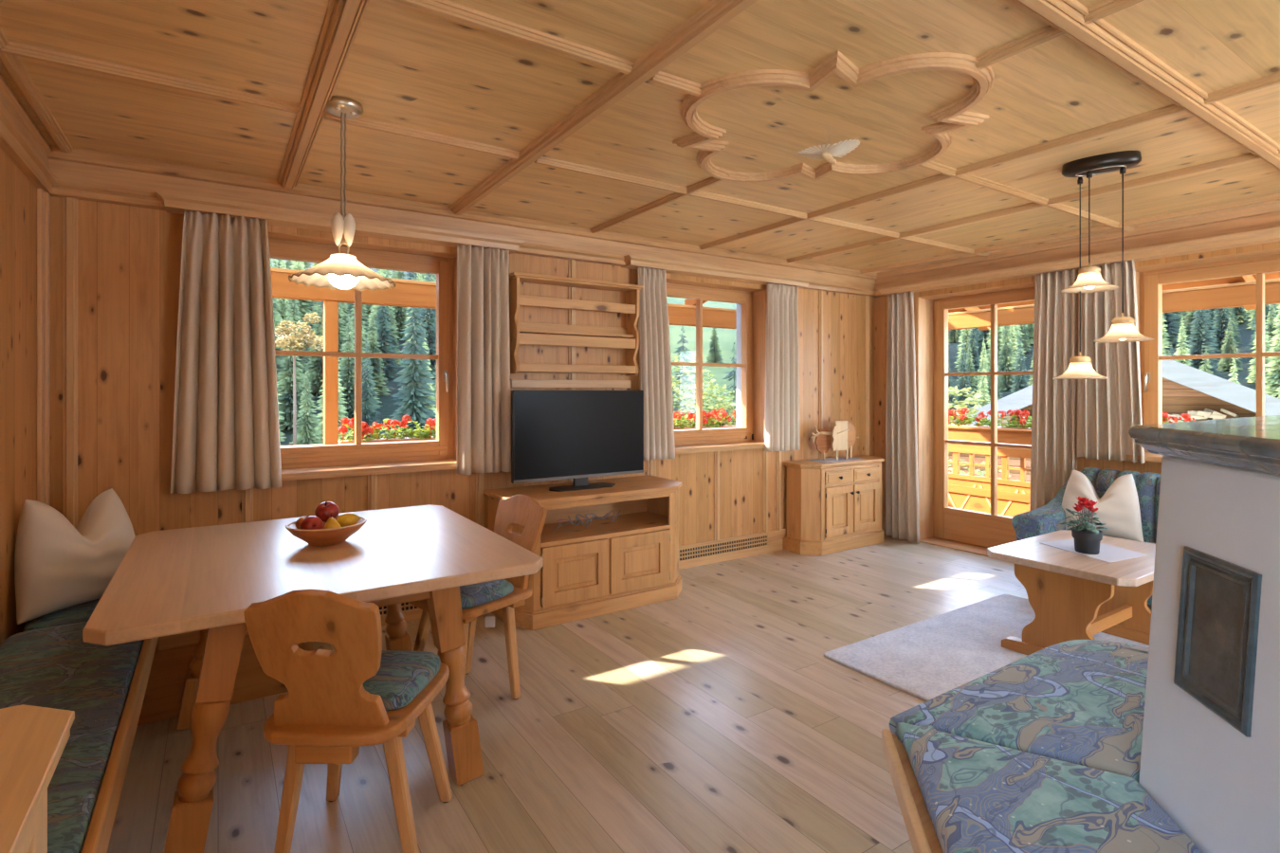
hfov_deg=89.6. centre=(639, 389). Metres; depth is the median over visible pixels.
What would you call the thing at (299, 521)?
apple
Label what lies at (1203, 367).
spruce tree
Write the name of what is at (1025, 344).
spruce tree
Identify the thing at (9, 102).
trim
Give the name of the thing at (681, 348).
spruce tree
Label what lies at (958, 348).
spruce tree
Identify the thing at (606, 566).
tv cabinet
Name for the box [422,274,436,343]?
spruce tree
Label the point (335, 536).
fruit bowl
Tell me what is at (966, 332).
spruce tree
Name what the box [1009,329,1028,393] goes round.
spruce tree
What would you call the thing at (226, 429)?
curtain
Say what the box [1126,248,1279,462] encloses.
window
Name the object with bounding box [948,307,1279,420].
hillside
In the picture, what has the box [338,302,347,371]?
spruce tree
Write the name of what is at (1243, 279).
rafter
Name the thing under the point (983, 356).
spruce tree
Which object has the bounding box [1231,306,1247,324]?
spruce tree
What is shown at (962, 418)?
flower box
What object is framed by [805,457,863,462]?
table runner
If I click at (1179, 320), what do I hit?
spruce tree
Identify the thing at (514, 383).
trim
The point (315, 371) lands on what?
spruce tree
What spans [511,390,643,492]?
television
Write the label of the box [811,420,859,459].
animal
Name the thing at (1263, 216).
trim
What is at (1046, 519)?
sofa
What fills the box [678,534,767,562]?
air vent
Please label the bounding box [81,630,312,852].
bench
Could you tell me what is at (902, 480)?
curtain
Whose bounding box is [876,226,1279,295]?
trim
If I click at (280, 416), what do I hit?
spruce tree
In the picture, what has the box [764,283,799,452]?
curtain
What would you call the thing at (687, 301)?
rafter
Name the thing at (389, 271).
spruce tree
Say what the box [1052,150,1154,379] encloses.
pendant lamp
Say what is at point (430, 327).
spruce tree
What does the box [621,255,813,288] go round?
trim
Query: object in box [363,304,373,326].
spruce tree
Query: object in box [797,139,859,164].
bird
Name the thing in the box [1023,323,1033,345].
spruce tree
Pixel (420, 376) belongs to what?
spruce tree
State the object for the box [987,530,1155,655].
coffee table
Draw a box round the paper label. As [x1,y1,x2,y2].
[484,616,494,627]
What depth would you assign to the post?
4.51 m
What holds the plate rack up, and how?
attached to the wall at (115, 269)
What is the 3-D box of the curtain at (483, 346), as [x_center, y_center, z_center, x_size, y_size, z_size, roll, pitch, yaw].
[-0.946,-0.177,3.926,0.346,1.371,0.103,0,0,-35]
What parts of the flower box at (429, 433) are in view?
planter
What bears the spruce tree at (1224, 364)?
on the hillside at (1245, 336)
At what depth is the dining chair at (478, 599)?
2.84 m
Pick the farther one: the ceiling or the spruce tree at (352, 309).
the spruce tree at (352, 309)
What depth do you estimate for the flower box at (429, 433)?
5.00 m
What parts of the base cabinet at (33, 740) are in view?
door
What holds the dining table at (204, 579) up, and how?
on the floor
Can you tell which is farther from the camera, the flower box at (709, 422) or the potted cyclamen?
the flower box at (709, 422)
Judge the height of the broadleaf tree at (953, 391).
9.991 m
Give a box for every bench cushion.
[0,621,144,852]
[23,598,100,631]
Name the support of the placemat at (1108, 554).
on the coffee table at (1071, 596)
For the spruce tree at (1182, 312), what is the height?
13.778 m
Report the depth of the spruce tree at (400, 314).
126.01 m
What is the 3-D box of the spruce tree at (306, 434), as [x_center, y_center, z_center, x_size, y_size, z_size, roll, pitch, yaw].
[-30.415,3.916,58.901,4.454,12.519,4.301,0,0,3]
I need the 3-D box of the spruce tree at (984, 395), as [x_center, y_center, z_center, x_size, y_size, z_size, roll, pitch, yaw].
[39.311,1.452,73.735,2.843,9.822,2.771,0,0,0]
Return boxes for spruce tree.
[270,258,290,400]
[271,258,278,308]
[274,259,294,335]
[276,312,310,429]
[276,382,285,445]
[280,298,309,383]
[283,259,295,269]
[283,260,309,359]
[288,365,323,445]
[290,260,311,329]
[299,261,313,310]
[303,300,323,398]
[307,300,323,347]
[308,301,323,365]
[313,360,348,444]
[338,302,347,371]
[338,302,349,342]
[338,310,365,431]
[343,303,382,406]
[347,303,369,341]
[350,339,385,438]
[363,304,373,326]
[363,309,391,395]
[364,269,379,347]
[364,269,392,340]
[373,269,393,278]
[374,305,398,378]
[376,270,402,365]
[385,272,436,437]
[389,271,409,339]
[402,272,422,344]
[406,272,425,279]
[411,331,436,423]
[416,273,425,311]
[417,274,436,386]
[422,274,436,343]
[431,365,436,420]
[671,326,695,422]
[705,328,723,363]
[721,342,736,422]
[948,329,961,343]
[948,354,954,409]
[951,337,974,416]
[953,328,978,369]
[956,328,978,350]
[962,344,980,399]
[966,328,980,380]
[975,327,990,354]
[975,336,988,392]
[976,360,990,406]
[977,344,1003,403]
[985,326,1005,366]
[997,325,1016,390]
[999,325,1026,358]
[1006,325,1021,369]
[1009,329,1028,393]
[1018,324,1031,351]
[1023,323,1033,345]
[1026,352,1033,386]
[1162,311,1182,345]
[1162,312,1170,355]
[1171,311,1188,338]
[1174,315,1192,365]
[1179,310,1187,320]
[1183,310,1203,337]
[1186,309,1220,377]
[1188,309,1220,364]
[1200,345,1213,374]
[1208,309,1220,329]
[1211,308,1241,353]
[1215,315,1243,371]
[1225,307,1243,346]
[1228,358,1240,384]
[1230,307,1239,326]
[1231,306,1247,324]
[1244,303,1279,359]
[1244,321,1274,383]
[1245,309,1256,329]
[1264,304,1279,359]
[1264,305,1279,397]
[1274,303,1279,333]
[1276,371,1279,399]
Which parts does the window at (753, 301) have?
sash, sash, sash, frame, sash, frame, sash, sill, sash, frame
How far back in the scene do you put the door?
5.74 m
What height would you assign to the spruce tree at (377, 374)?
12.842 m
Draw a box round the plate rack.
[508,272,642,375]
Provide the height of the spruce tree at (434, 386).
15.008 m
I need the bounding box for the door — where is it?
[917,281,1035,557]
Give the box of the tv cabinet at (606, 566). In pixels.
[483,475,682,630]
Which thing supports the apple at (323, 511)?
in the fruit bowl
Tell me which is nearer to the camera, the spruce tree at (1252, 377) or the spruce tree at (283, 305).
the spruce tree at (1252, 377)
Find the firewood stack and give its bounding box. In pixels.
[955,406,1239,427]
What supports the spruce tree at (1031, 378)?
on the hillside at (1245, 336)
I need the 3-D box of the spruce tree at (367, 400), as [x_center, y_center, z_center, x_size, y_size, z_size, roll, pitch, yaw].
[-27.397,2.064,64.597,4.593,14.614,4.827,0,0,-42]
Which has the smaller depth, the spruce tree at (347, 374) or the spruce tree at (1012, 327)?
the spruce tree at (347, 374)
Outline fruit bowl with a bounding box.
[285,514,366,546]
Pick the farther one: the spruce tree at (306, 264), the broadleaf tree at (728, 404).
the spruce tree at (306, 264)
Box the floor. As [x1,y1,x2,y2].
[107,534,1151,852]
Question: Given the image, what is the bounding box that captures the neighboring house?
[948,359,1279,481]
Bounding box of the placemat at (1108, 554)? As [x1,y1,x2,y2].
[1039,538,1147,563]
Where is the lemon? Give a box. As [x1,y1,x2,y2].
[336,512,360,527]
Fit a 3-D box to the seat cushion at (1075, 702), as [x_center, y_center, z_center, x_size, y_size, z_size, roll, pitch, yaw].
[1.276,0.895,1.846,1.157,0.060,0.469,0,0,-33]
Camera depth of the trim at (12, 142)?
2.46 m
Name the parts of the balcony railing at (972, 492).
rail, rail, rail, panel, rail, handrail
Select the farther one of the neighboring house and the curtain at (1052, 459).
the neighboring house
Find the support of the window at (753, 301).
in the wall at (115, 269)
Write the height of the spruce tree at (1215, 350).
13.045 m
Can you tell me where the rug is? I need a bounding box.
[823,593,1149,701]
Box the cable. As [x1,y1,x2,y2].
[553,510,620,532]
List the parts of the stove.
tile panel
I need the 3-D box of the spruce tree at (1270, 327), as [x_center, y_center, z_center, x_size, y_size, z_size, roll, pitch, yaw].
[81.168,-7.076,82.840,3.569,9.673,3.432,0,0,34]
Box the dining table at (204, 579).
[82,505,542,852]
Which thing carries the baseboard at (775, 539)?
attached to the wall at (115, 269)
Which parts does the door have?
frame, sash, frame, sash, frame, sash, sash, sash, sash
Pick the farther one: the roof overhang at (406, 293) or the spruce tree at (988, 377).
the spruce tree at (988, 377)
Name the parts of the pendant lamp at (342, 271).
cord, lamp shade, bulb, cord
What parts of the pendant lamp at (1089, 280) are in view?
cord, lamp shade, cord, lamp shade, cord, lamp shade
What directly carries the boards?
on the rafter
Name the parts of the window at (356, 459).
sash, sash, frame, sash, sash, sash, frame, sill, sash, handle, frame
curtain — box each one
[170,210,282,493]
[456,244,511,475]
[637,267,675,460]
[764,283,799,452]
[885,292,919,544]
[1029,269,1075,511]
[1076,259,1144,463]
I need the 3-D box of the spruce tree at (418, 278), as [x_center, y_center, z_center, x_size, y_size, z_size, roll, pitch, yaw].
[-38.591,-13.965,111.728,6.207,20.693,6.065,0,0,-16]
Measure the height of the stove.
1.268 m
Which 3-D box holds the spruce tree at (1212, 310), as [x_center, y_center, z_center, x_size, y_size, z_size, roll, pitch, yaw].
[89.632,-12.798,101.360,3.570,11.667,3.843,0,0,-33]
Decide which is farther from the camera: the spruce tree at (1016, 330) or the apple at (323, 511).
the spruce tree at (1016, 330)
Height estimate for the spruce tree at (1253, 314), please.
12.046 m
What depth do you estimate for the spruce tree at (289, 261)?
105.62 m
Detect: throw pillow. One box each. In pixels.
[14,488,135,624]
[1060,469,1144,542]
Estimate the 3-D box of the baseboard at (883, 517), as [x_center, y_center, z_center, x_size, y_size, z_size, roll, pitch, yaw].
[3.993,1.265,3.378,0.018,0.170,6.480,0,0,-33]
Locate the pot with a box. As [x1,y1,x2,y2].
[1071,529,1102,554]
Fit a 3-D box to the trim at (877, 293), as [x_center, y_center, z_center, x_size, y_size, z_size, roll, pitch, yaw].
[3.958,-0.902,3.367,0.088,0.055,6.500,0,0,-33]
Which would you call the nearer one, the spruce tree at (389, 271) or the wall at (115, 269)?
the wall at (115, 269)
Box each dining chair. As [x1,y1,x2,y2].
[243,588,452,852]
[408,494,547,699]
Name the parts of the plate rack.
rail, rail, rail, rail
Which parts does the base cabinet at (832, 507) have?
drawer, door, panel, rail, rail, rail, drawer, panel, door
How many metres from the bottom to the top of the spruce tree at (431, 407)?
14.584 m
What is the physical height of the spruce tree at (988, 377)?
10.724 m
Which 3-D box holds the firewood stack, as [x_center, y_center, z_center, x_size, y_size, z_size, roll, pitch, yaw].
[10.151,0.687,13.275,6.908,0.657,0.627,0,0,37]
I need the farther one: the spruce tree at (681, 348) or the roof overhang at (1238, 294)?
the spruce tree at (681, 348)
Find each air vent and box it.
[378,602,420,617]
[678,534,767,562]
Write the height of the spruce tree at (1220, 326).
12.447 m
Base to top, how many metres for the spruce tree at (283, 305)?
19.933 m
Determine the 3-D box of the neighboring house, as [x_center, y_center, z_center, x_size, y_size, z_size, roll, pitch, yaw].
[12.075,3.225,15.963,10.000,8.250,8.360,0,0,37]
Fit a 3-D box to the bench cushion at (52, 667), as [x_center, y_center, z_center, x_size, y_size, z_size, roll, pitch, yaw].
[-1.676,0.907,1.771,0.415,0.061,1.665,0,0,-33]
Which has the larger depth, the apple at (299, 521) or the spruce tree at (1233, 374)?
the spruce tree at (1233, 374)
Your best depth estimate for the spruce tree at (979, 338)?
112.65 m
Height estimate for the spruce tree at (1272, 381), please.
12.906 m
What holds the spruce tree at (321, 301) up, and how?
on the hillside at (388, 409)
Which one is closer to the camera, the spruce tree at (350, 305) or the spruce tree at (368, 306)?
the spruce tree at (350, 305)
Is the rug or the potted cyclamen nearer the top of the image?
the potted cyclamen
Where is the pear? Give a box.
[323,513,340,529]
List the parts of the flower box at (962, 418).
planter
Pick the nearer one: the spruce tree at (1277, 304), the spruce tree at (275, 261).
the spruce tree at (1277, 304)
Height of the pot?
0.112 m
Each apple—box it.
[295,515,309,530]
[299,515,323,530]
[314,501,339,522]
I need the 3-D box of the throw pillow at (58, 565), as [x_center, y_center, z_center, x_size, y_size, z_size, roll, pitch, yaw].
[-2.285,0.652,2.630,0.233,0.450,0.458,0,0,16]
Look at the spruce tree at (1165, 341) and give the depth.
94.36 m
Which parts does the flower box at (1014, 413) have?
planter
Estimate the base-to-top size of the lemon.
0.065 m
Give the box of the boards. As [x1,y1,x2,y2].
[948,272,1279,312]
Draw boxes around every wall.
[0,147,49,645]
[49,196,874,546]
[736,303,741,427]
[874,241,1279,516]
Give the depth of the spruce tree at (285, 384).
72.28 m
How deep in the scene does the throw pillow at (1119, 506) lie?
4.07 m
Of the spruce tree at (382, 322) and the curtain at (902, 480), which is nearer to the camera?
the curtain at (902, 480)
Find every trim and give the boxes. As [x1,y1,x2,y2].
[0,73,52,167]
[0,106,56,196]
[46,144,877,289]
[48,180,876,297]
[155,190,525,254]
[510,379,631,388]
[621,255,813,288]
[873,289,883,297]
[875,201,1279,289]
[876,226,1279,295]
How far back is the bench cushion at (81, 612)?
2.50 m
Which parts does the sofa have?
armrest, backrest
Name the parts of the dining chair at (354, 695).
leg, backrest, leg, seat, leg, leg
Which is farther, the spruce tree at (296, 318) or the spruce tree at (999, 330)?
the spruce tree at (999, 330)
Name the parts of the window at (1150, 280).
frame, sill, handle, sash, frame, sash, sash, sash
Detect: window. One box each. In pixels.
[267,231,457,480]
[666,277,766,454]
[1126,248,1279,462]
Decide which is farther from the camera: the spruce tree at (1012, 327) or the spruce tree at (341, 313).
the spruce tree at (1012, 327)
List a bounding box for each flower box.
[338,415,436,443]
[673,407,736,429]
[948,407,1005,428]
[997,408,1031,430]
[1162,411,1195,423]
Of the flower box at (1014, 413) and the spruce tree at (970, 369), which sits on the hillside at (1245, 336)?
the spruce tree at (970, 369)
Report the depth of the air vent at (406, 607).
3.75 m
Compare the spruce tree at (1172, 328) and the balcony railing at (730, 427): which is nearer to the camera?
the balcony railing at (730, 427)
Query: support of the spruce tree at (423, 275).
on the hillside at (388, 409)
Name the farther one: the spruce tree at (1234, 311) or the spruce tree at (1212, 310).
the spruce tree at (1234, 311)
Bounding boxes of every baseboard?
[380,529,786,626]
[881,515,892,536]
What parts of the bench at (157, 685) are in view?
rail, rail, panel, panel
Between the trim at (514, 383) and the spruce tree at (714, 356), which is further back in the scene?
the spruce tree at (714, 356)
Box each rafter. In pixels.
[684,298,708,306]
[955,307,989,330]
[1225,274,1256,310]
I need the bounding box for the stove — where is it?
[1128,415,1279,852]
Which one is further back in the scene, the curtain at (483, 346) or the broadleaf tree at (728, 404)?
the broadleaf tree at (728, 404)
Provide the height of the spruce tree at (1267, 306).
15.561 m
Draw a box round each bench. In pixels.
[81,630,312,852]
[881,729,942,852]
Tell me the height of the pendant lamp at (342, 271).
0.693 m
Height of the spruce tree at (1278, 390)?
11.042 m
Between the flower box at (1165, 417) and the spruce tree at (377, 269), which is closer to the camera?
the flower box at (1165, 417)
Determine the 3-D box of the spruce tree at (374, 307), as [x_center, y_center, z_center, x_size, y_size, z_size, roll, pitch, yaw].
[-45.144,-13.670,112.112,6.448,19.260,6.301,0,0,-11]
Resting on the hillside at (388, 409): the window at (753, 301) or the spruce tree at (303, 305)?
the spruce tree at (303, 305)
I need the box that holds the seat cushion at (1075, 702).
[888,640,1149,783]
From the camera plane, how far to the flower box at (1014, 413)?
6.51 m
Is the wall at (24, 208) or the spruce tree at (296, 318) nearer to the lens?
the wall at (24, 208)
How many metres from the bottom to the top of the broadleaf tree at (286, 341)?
16.608 m
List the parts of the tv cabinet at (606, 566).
panel, panel, panel, door, panel, panel, rail, rail, door, panel, panel, panel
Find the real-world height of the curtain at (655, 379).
1.366 m
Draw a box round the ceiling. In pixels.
[0,0,1279,274]
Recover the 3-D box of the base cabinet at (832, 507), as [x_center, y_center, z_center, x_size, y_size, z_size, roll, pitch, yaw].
[1.724,0.979,5.571,1.037,0.742,0.341,0,0,-33]
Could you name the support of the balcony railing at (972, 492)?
on the floor
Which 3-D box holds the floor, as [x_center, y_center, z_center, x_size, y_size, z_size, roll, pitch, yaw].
[1.575,1.410,1.802,6.330,0.120,6.890,0,0,-33]
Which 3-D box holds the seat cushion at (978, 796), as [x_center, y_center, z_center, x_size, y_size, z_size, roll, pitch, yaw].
[0.788,0.893,1.070,0.482,0.064,1.183,0,0,12]
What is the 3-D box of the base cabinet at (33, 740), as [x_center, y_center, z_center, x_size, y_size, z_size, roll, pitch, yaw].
[-0.893,0.950,0.602,0.425,0.800,1.085,0,0,-33]
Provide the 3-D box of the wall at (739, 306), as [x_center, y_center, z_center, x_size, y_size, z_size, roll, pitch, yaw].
[1.582,-0.200,1.884,6.530,3.300,7.120,0,0,-33]
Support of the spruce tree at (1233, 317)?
on the hillside at (1245, 336)
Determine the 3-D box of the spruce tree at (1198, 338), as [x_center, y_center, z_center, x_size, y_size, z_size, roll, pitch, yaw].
[70.408,-7.048,81.027,4.124,13.534,4.440,0,0,-28]
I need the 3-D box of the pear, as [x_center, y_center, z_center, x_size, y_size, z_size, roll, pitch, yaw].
[-1.169,0.516,2.449,0.064,0.096,0.063,0,0,11]
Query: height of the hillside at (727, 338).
109.615 m
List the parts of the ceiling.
moulding, moulding, moulding, moulding, moulding, moulding, moulding, quatrefoil moulding, moulding, panel, moulding, moulding, moulding, moulding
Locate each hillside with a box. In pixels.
[270,258,436,445]
[667,296,736,419]
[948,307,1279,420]
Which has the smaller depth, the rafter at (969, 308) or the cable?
the cable
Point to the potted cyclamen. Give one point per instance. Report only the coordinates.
(1088, 539)
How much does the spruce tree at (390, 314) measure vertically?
18.374 m
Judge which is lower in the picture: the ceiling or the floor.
the floor
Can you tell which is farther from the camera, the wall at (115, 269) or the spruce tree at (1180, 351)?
the spruce tree at (1180, 351)
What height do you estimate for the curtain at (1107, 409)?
1.351 m
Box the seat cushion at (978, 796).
[896,722,1202,852]
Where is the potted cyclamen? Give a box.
[1059,496,1108,554]
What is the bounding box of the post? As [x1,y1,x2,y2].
[323,299,338,445]
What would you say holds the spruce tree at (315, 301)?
on the hillside at (388, 409)
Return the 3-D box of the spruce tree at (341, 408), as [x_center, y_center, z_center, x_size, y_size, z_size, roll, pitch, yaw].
[-32.399,0.477,67.705,4.619,15.239,4.502,0,0,-27]
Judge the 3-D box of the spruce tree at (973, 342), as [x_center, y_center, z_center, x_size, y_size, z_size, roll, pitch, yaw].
[51.309,-6.181,99.245,3.473,11.205,3.226,0,0,14]
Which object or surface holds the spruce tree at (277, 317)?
on the hillside at (388, 409)
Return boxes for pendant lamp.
[288,95,395,291]
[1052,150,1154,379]
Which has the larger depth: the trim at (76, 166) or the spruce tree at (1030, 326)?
the spruce tree at (1030, 326)
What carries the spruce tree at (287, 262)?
on the hillside at (388, 409)
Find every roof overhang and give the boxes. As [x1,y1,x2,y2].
[270,267,736,329]
[948,278,1279,329]
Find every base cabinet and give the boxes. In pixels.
[0,704,74,852]
[782,455,884,555]
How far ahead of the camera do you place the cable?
4.07 m
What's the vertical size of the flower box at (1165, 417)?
0.358 m
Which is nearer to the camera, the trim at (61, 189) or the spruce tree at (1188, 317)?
the trim at (61, 189)
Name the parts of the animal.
leg, leg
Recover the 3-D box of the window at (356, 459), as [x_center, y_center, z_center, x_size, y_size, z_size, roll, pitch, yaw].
[-1.606,-0.177,3.705,1.120,1.306,0.300,0,0,-33]
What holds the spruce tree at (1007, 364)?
on the hillside at (1245, 336)
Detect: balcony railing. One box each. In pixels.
[280,426,736,447]
[948,425,1031,517]
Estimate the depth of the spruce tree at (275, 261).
115.81 m
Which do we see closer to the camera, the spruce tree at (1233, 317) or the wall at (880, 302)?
the wall at (880, 302)
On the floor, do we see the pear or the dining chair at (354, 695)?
the dining chair at (354, 695)
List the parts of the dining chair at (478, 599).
leg, leg, seat, leg, leg, backrest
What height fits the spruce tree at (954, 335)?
10.820 m
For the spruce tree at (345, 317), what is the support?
on the hillside at (388, 409)
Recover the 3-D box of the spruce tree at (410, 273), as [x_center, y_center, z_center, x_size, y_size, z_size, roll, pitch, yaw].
[-53.785,-29.199,155.322,8.052,25.804,7.479,0,0,0]
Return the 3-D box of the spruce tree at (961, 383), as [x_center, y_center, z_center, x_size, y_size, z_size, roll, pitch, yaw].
[39.782,-0.955,79.281,3.304,11.578,3.145,0,0,29]
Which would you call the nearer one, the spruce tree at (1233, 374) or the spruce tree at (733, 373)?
the spruce tree at (733, 373)
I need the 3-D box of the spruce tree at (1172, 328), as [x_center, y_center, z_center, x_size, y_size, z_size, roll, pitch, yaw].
[82.070,-14.080,100.991,5.087,15.892,4.725,0,0,6]
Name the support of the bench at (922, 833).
on the floor
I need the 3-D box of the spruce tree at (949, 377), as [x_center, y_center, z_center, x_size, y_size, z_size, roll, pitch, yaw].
[40.086,-1.051,84.329,2.966,9.003,2.755,0,0,-36]
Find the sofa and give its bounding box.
[1011,467,1160,604]
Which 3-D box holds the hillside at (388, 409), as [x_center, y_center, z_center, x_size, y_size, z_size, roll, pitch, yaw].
[-215.520,-44.545,137.910,688.577,110.387,462.940,0,0,-33]
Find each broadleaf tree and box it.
[274,311,323,445]
[671,354,736,424]
[948,384,1011,477]

